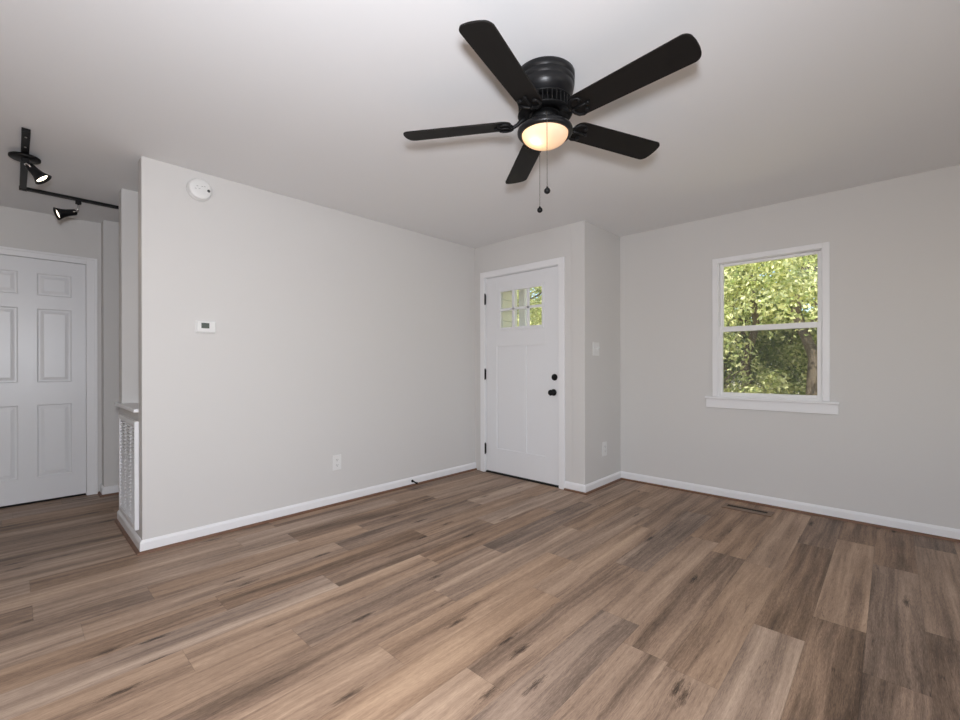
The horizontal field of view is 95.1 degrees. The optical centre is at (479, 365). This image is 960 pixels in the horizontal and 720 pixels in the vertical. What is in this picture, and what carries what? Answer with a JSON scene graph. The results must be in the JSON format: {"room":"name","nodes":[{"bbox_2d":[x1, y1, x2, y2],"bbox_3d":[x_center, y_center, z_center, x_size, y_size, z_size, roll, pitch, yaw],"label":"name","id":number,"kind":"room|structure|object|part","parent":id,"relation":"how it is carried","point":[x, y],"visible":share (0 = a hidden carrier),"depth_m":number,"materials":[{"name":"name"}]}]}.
{"room":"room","nodes":[
{"label":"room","id":0,"kind":"room"},
{"bbox_2d":[0,206,101,491],"bbox_3d":[-4.557,-0.060,2.876,0.130,2.440,3.148,0,0,43],"label":"wall","id":1,"kind":"structure","parent":0,"point":[19,228],"depth_m":3.78,"materials":[{"name":"grey paint"}]},
{"bbox_2d":[0,246,97,508],"bbox_3d":[-3.778,0.102,3.666,0.182,2.112,0.873,0,0,43],"label":"door","id":2,"kind":"structure","parent":1,"relation":"in","point":[49,373],"depth_m":3.73,"materials":[{"name":"white paint"}]},
{"bbox_3d":[-3.885,-0.680,3.542,0.036,0.188,0.215,0,0,43],"label":"panel","id":3,"kind":"part","parent":2,"relation":"part of","materials":[{"name":"white paint"}]},
{"bbox_3d":[-3.883,-0.166,3.542,0.036,0.624,0.215,0,0,43],"label":"panel","id":4,"kind":"part","parent":2,"relation":"part of","materials":[{"name":"white paint"}]},
{"bbox_3d":[-3.882,0.639,3.542,0.036,0.612,0.215,0,0,43],"label":"panel","id":5,"kind":"part","parent":2,"relation":"part of","materials":[{"name":"white paint"}]},
{"bbox_3d":[-3.663,-0.681,3.778,0.036,0.188,0.215,0,0,43],"label":"panel","id":6,"kind":"part","parent":2,"relation":"part of","materials":[{"name":"white paint"}]},
{"bbox_3d":[-3.661,-0.166,3.778,0.036,0.624,0.215,0,0,43],"label":"panel","id":7,"kind":"part","parent":2,"relation":"part of","materials":[{"name":"white paint"}]},
{"bbox_3d":[-3.660,0.639,3.778,0.036,0.612,0.215,0,0,43],"label":"panel","id":8,"kind":"part","parent":2,"relation":"part of","materials":[{"name":"white paint"}]},
{"bbox_2d":[101,220,118,486],"bbox_3d":[-2.679,-0.064,4.768,0.275,2.440,2.182,0,0,43],"label":"wall","id":9,"kind":"structure","parent":0,"point":[109,229],"depth_m":3.92,"materials":[{"name":"grey paint"}]},
{"bbox_2d":[98,484,103,496],"bbox_3d":[-3.376,1.117,3.908,0.174,0.080,0.029,0,0,43],"label":"baseboard","id":10,"kind":"structure","parent":9,"relation":"attached to","point":[101,485],"depth_m":3.91,"materials":[{"name":"white paint"}]},
{"bbox_2d":[100,485,118,496],"bbox_3d":[-2.620,1.116,4.606,0.029,0.080,2.082,0,0,43],"label":"baseboard","id":11,"kind":"structure","parent":9,"relation":"attached to","point":[109,490],"depth_m":3.90,"materials":[{"name":"white paint"}]},
{"bbox_3d":[-2.615,1.147,4.601,0.016,0.016,2.082,0,0,43],"label":"shoe molding","id":12,"kind":"part","parent":11,"relation":"part of","materials":[{"name":"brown wood"}]},
{"bbox_2d":[119,188,138,534],"bbox_3d":[-1.716,-0.066,3.768,0.738,2.440,2.060,0,0,43],"label":"wall","id":13,"kind":"structure","parent":0,"point":[128,199],"depth_m":3.22,"materials":[{"name":"grey paint"}]},
{"bbox_2d":[114,510,141,554],"bbox_3d":[-2.380,1.115,2.961,0.872,0.080,0.029,0,0,43],"label":"baseboard","id":14,"kind":"structure","parent":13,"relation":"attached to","point":[129,533],"depth_m":2.92,"materials":[{"name":"white paint"}]},
{"bbox_2d":[119,414,138,530],"bbox_3d":[-2.369,0.696,2.955,0.598,0.682,0.022,0,0,43],"label":"return air grille","id":15,"kind":"object","parent":13,"relation":"attached to","point":[128,427],"visible":1,"depth_m":2.90,"materials":[{"name":"white metal"}]},
{"bbox_2d":[138,156,474,539],"bbox_3d":[-1.059,-0.068,3.851,0.105,2.440,3.080,0,0,43],"label":"wall","id":16,"kind":"structure","parent":0,"point":[351,336],"depth_m":3.32,"materials":[{"name":"grey paint"}]},
{"bbox_2d":[115,402,138,412],"bbox_3d":[-2.192,0.288,3.273,0.752,0.023,0.735,0,0,43],"label":"sill","id":17,"kind":"structure","parent":16,"relation":"attached to","point":[133,407],"depth_m":2.99,"materials":[{"name":"white paint"}]},
{"bbox_2d":[186,178,211,201],"bbox_3d":[-1.852,-1.162,2.902,0.044,0.144,0.144,0,0,43],"label":"smoke detector","id":18,"kind":"object","parent":16,"relation":"attached to","point":[198,189],"visible":1,"depth_m":2.89,"materials":[{"name":"white plastic"}]},
{"bbox_2d":[195,320,215,333],"bbox_3d":[-1.830,-0.254,2.934,0.028,0.082,0.122,0,0,43],"label":"thermostat","id":19,"kind":"object","parent":16,"relation":"attached to","point":[200,326],"visible":1,"depth_m":2.92,"materials":[{"name":"white plastic"}]},
{"bbox_2d":[137,462,476,555],"bbox_3d":[-1.062,1.112,3.747,0.029,0.080,2.979,0,0,43],"label":"baseboard","id":20,"kind":"structure","parent":16,"relation":"attached to","point":[166,541],"depth_m":3.31,"materials":[{"name":"white paint"}]},
{"bbox_2d":[332,454,340,470],"bbox_3d":[-1.184,0.806,3.633,0.009,0.124,0.078,0,0,43],"label":"wall outlet","id":21,"kind":"object","parent":16,"relation":"attached to","point":[336,459],"visible":1,"depth_m":3.63,"materials":[{"name":"white plastic"}]},
{"bbox_2d":[0,470,959,719],"bbox_3d":[-0.448,1.201,1.521,7.940,0.100,6.800,0,0,43],"label":"floor","id":22,"kind":"structure","parent":0,"point":[476,594],"depth_m":2.02,"materials":[{"name":"wood"}]},
{"bbox_2d":[721,503,774,516],"bbox_3d":[2.114,1.142,3.469,0.340,0.006,0.137,0,0,43],"label":"floor vent","id":23,"kind":"object","parent":22,"relation":"in","point":[726,505],"visible":1,"depth_m":3.46,"materials":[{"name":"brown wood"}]},
{"bbox_2d":[0,0,959,247],"bbox_3d":[-0.464,-1.349,1.532,8.230,0.120,7.060,0,0,43],"label":"ceiling","id":24,"kind":"structure","parent":0,"point":[312,101],"depth_m":2.17,"materials":[{"name":"white paint"}]},
{"bbox_2d":[8,127,118,208],"bbox_3d":[-2.479,-1.264,3.206,1.160,0.041,1.320,0,0,43],"label":"rail","id":25,"kind":"object","parent":24,"relation":"attached to","point":[25,133],"visible":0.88,"depth_m":2.83,"materials":[{"name":"black metal"}]},
{"bbox_3d":[-2.882,-1.274,2.776,1.158,0.020,0.035,0,0,43],"label":"rail","id":26,"kind":"part","parent":25,"relation":"part of","materials":[{"name":"black metal"}]},
{"bbox_2d":[21,157,51,184],"bbox_3d":[-2.683,-1.171,2.657,0.093,0.145,0.130,0,0,43],"label":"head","id":27,"kind":"object","parent":25,"relation":"attached to","point":[40,177],"visible":1,"depth_m":2.64},
{"bbox_3d":[-2.677,-1.158,2.662,0.093,0.118,0.114,0,0,43],"label":"lamp shade","id":28,"kind":"part","parent":27,"relation":"part of","materials":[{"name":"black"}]},
{"bbox_2d":[53,200,81,219],"bbox_3d":[-3.107,-1.172,3.307,0.099,0.183,0.158,0,0,43],"label":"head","id":29,"kind":"object","parent":25,"relation":"attached to","point":[60,214],"visible":1,"depth_m":3.29},
{"bbox_3d":[-3.113,-1.133,3.297,0.093,0.106,0.135,0,0,43],"label":"lamp shade","id":30,"kind":"part","parent":29,"relation":"part of","materials":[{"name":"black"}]},
{"bbox_3d":[-2.856,-1.274,3.622,0.035,0.020,1.232,0,0,43],"label":"rail","id":31,"kind":"part","parent":25,"relation":"part of","materials":[{"name":"black metal"}]},
{"bbox_2d":[403,20,701,212],"bbox_3d":[0.313,-1.003,1.923,1.226,0.576,1.259,0,0,43],"label":"ceiling fan","id":32,"kind":"object","parent":24,"relation":"hanging from","point":[542,88],"visible":1,"depth_m":1.84,"materials":[{"name":"black metal"}]},
{"bbox_3d":[-0.106,-1.083,2.034,0.504,0.033,0.128,0,0,11],"label":"blade","id":33,"kind":"part","parent":32,"relation":"part of","materials":[{"name":"black wood"}]},
{"bbox_3d":[0.095,-1.083,1.606,0.128,0.033,0.504,0,0,29],"label":"blade","id":34,"kind":"part","parent":32,"relation":"part of","materials":[{"name":"black wood"}]},
{"bbox_3d":[0.239,-1.083,2.358,0.128,0.033,0.504,0,0,-7],"label":"blade","id":35,"kind":"part","parent":32,"relation":"part of","materials":[{"name":"black wood"}]},
{"bbox_3d":[0.290,-1.006,1.959,0.203,0.061,0.203,0,0,43],"label":"lamp shade","id":36,"kind":"part","parent":32,"relation":"part of","materials":[{"name":"white glass"}]},
{"bbox_3d":[0.280,-0.730,1.833,0.027,0.031,0.027,0,0,43],"label":"pull knob","id":37,"kind":"part","parent":32,"relation":"part of","materials":[{"name":"black metal"}]},
{"bbox_3d":[0.654,-1.084,2.130,0.504,0.033,0.128,0,0,-25],"label":"blade","id":38,"kind":"part","parent":32,"relation":"part of","materials":[{"name":"black wood"}]},
{"bbox_3d":[0.565,-1.084,1.665,0.128,0.033,0.504,0,0,-43],"label":"blade","id":39,"kind":"part","parent":32,"relation":"part of","materials":[{"name":"black wood"}]},
{"bbox_2d":[503,291,511,327],"bbox_3d":[0.185,0.095,5.179,0.088,3.010,0.540,0,0,43],"label":"wall","id":40,"kind":"structure","parent":0,"point":[507,296],"depth_m":5.29,"materials":[{"name":"white paint"}]},
{"bbox_2d":[515,290,516,326],"bbox_3d":[0.399,0.094,5.401,0.096,3.010,0.074,0,0,43],"label":"trim","id":41,"kind":"structure","parent":40,"relation":"attached to","point":[515,290],"depth_m":5.37,"materials":[{"name":"white paint"}]},
{"bbox_2d":[475,223,571,481],"bbox_3d":[0.436,-0.071,4.469,1.227,2.440,0.130,0,0,43],"label":"wall","id":42,"kind":"structure","parent":0,"point":[556,242],"depth_m":4.26,"materials":[{"name":"grey paint"}]},
{"bbox_2d":[480,257,564,489],"bbox_3d":[0.424,0.075,4.440,1.060,2.148,0.190,0,0,43],"label":"door","id":43,"kind":"structure","parent":42,"relation":"in","point":[522,368],"depth_m":4.38,"materials":[{"name":"white paint"}]},
{"bbox_3d":[0.409,-0.578,4.417,0.574,0.438,0.022,0,0,43],"label":"light frame","id":44,"kind":"part","parent":43,"relation":"part of","materials":[{"name":"white paint"}]},
{"bbox_3d":[0.674,0.259,4.122,0.064,0.064,0.068,0,0,43],"label":"knob","id":45,"kind":"part","parent":43,"relation":"part of","materials":[{"name":"black metal"}]},
{"bbox_2d":[564,481,585,494],"bbox_3d":[0.863,1.108,3.962,0.232,0.080,0.029,0,0,43],"label":"baseboard","id":46,"kind":"structure","parent":42,"relation":"attached to","point":[569,486],"depth_m":3.96,"materials":[{"name":"white paint"}]},
{"bbox_3d":[0.858,1.140,3.957,0.232,0.016,0.016,0,0,43],"label":"shoe molding","id":47,"kind":"part","parent":46,"relation":"part of","materials":[{"name":"brown wood"}]},
{"bbox_2d":[572,220,620,484],"bbox_3d":[1.127,-0.072,4.214,0.130,2.440,0.705,0,0,43],"label":"wall","id":48,"kind":"structure","parent":0,"point":[595,250],"depth_m":4.04,"materials":[{"name":"grey paint"}]},
{"bbox_2d":[593,342,599,355],"bbox_3d":[1.081,-0.149,4.048,0.029,0.124,0.116,0,0,43],"label":"light switch","id":49,"kind":"object","parent":48,"relation":"attached to","point":[596,347],"visible":1,"depth_m":4.04,"materials":[{"name":"white plastic"}]},
{"bbox_2d":[585,471,621,494],"bbox_3d":[1.178,1.107,4.149,0.029,0.080,0.734,0,0,43],"label":"baseboard","id":50,"kind":"structure","parent":48,"relation":"attached to","point":[606,481],"depth_m":4.12,"materials":[{"name":"white paint"}]},
{"bbox_3d":[1.178,1.139,4.140,0.016,0.016,0.721,0,0,43],"label":"shoe molding","id":51,"kind":"part","parent":50,"relation":"part of","materials":[{"name":"brown wood"}]},
{"bbox_2d":[602,441,606,455],"bbox_3d":[1.187,0.795,4.173,0.009,0.135,0.085,0,0,43],"label":"wall outlet","id":52,"kind":"object","parent":48,"relation":"attached to","point":[604,444],"visible":1,"depth_m":4.17,"materials":[{"name":"white plastic"}]},
{"bbox_2d":[620,165,959,528],"bbox_3d":[3.091,-0.027,2.944,4.730,2.540,0.135,0,0,43],"label":"wall","id":53,"kind":"structure","parent":0,"point":[891,449],"depth_m":3.27,"materials":[{"name":"grey paint"}]},
{"bbox_2d":[705,242,839,414],"bbox_3d":[2.354,-0.277,3.592,0.916,1.292,0.150,0,0,43],"label":"window","id":54,"kind":"structure","parent":53,"relation":"in","point":[820,403],"depth_m":3.50,"materials":[{"name":"white paint"}]},
{"bbox_3d":[2.369,-0.304,3.607,0.720,1.162,0.108,0,0,43],"label":"frame","id":55,"kind":"part","parent":54,"relation":"part of","materials":[{"name":"white plastic"}]},
{"bbox_3d":[2.363,-0.584,3.602,0.703,0.586,0.026,0,0,43],"label":"sash","id":56,"kind":"part","parent":54,"relation":"part of","materials":[{"name":"clear glass"}]},
{"bbox_3d":[2.344,-0.035,3.581,0.703,0.592,0.028,0,0,43],"label":"sash","id":57,"kind":"part","parent":54,"relation":"part of","materials":[{"name":"white plastic"}]},
{"bbox_3d":[2.319,0.283,3.554,0.916,0.020,0.044,0,0,43],"label":"sill","id":58,"kind":"part","parent":54,"relation":"part of","materials":[{"name":"white paint"}]},
{"bbox_2d":[621,471,959,542],"bbox_3d":[3.085,1.103,2.840,4.600,0.080,0.029,0,0,43],"label":"baseboard","id":59,"kind":"structure","parent":53,"relation":"attached to","point":[917,528],"depth_m":3.37,"materials":[{"name":"white paint"}]},
{"bbox_3d":[-0.850,1.432,6.859,6.360,0.440,1.575,0,0,43],"label":"floor","id":60,"kind":"structure","parent":0,"visible":0},
{"bbox_2d":[519,289,526,325],"bbox_3d":[0.606,-0.001,6.046,0.140,2.420,0.140,0,0,43],"label":"porch post","id":61,"kind":"object","parent":60,"relation":"on","point":[522,292],"visible":0.02,"depth_m":6.01,"materials":[{"name":"white paint"}]},
{"label":"outside","id":62,"kind":"structure","parent":0,"visible":0},
{"bbox_3d":[13.258,1.681,21.396,90.000,0.120,40.665,0,0,43],"label":"ground","id":63,"kind":"structure","parent":62,"visible":0},
{"bbox_2d":[517,286,541,325],"bbox_3d":[1.016,-1.605,13.856,4.095,6.525,3.970,0,0,15],"label":"tree","id":64,"kind":"object","parent":63,"relation":"on","point":[537,311],"visible":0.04,"depth_m":13.34,"materials":[{"name":"green plant"}]},
{"bbox_2d":[530,289,541,322],"bbox_3d":[1.005,-1.407,16.947,3.847,6.129,3.729,0,0,-15],"label":"tree","id":65,"kind":"object","parent":63,"relation":"on","point":[534,289],"visible":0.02,"depth_m":16.15,"materials":[{"name":"green plant"}]},
{"bbox_2d":[724,271,740,309],"bbox_3d":[4.635,-1.889,11.823,4.307,7.079,4.442,0,0,28],"label":"tree","id":66,"kind":"object","parent":63,"relation":"on","point":[727,271],"visible":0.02,"depth_m":10.56,"materials":[{"name":"green plant"}]},
{"bbox_2d":[725,271,740,365],"bbox_3d":[7.139,-2.978,16.104,5.084,9.255,4.972,0,0,-34],"label":"tree","id":67,"kind":"object","parent":63,"relation":"on","point":[736,352],"visible":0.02,"depth_m":14.67,"materials":[{"name":"green plant"}]},
{"bbox_2d":[725,339,770,386],"bbox_3d":[11.625,-0.312,20.485,3.463,3.894,4.516,0,0,-6],"label":"tree","id":68,"kind":"object","parent":63,"relation":"on","point":[744,339],"visible":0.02,"depth_m":19.39,"materials":[{"name":"green plant"}]},
{"bbox_2d":[723,299,790,393],"bbox_3d":[4.777,0.185,9.235,2.477,2.934,2.271,0,0,8],"label":"tree","id":69,"kind":"object","parent":63,"relation":"on","point":[729,339],"visible":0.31,"depth_m":8.65,"materials":[{"name":"green plant"}]},
{"bbox_2d":[723,298,793,391],"bbox_3d":[7.279,-0.222,13.047,3.319,3.732,4.328,0,0,29],"label":"tree","id":70,"kind":"object","parent":63,"relation":"on","point":[769,349],"visible":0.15,"depth_m":12.07,"materials":[{"name":"green plant"}]},
{"bbox_2d":[726,264,796,383],"bbox_3d":[9.092,-3.464,13.524,5.615,10.220,5.490,0,0,-20],"label":"tree","id":71,"kind":"object","parent":63,"relation":"on","point":[763,283],"visible":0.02,"depth_m":13.45,"materials":[{"name":"green plant"}]},
{"bbox_2d":[727,257,811,381],"bbox_3d":[10.862,-3.169,17.606,5.286,9.622,5.169,0,0,35],"label":"tree","id":72,"kind":"object","parent":63,"relation":"on","point":[811,257],"visible":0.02,"depth_m":17.81,"materials":[{"name":"green plant"}]},
{"bbox_2d":[724,254,817,394],"bbox_3d":[6.331,-1.825,8.250,4.358,6.944,4.225,0,0,-43],"label":"tree","id":73,"kind":"object","parent":63,"relation":"on","point":[803,278],"visible":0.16,"depth_m":7.92,"materials":[{"name":"green plant"}]},
{"bbox_2d":[724,256,817,392],"bbox_3d":[6.663,-1.688,10.964,4.184,6.667,4.057,0,0,-32],"label":"tree","id":74,"kind":"object","parent":63,"relation":"on","point":[739,279],"visible":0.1,"depth_m":10.49,"materials":[{"name":"green plant"}]},
{"bbox_2d":[738,318,813,393],"bbox_3d":[10.610,-0.174,14.485,4.199,3.621,3.220,0,0,1],"label":"tree","id":75,"kind":"object","parent":63,"relation":"on","point":[751,318],"visible":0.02,"depth_m":14.11,"materials":[{"name":"green plant"}]},
{"bbox_2d":[750,342,806,394],"bbox_3d":[7.830,0.535,11.334,1.868,2.214,1.714,0,0,23],"label":"tree","id":76,"kind":"object","parent":63,"relation":"on","point":[788,349],"visible":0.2,"depth_m":11.02,"materials":[{"name":"green plant"}]},
{"bbox_2d":[757,277,817,394],"bbox_3d":[9.117,-0.380,11.061,3.595,4.042,4.688,0,0,45],"label":"tree","id":77,"kind":"object","parent":63,"relation":"on","point":[783,332],"visible":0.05,"depth_m":11.31,"materials":[{"name":"green plant"}]},
{"bbox_2d":[760,309,817,394],"bbox_3d":[7.939,0.165,9.805,2.500,2.961,2.292,0,0,-10],"label":"tree","id":78,"kind":"object","parent":63,"relation":"on","point":[795,387],"visible":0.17,"depth_m":10.18,"materials":[{"name":"green plant"}]}
]}

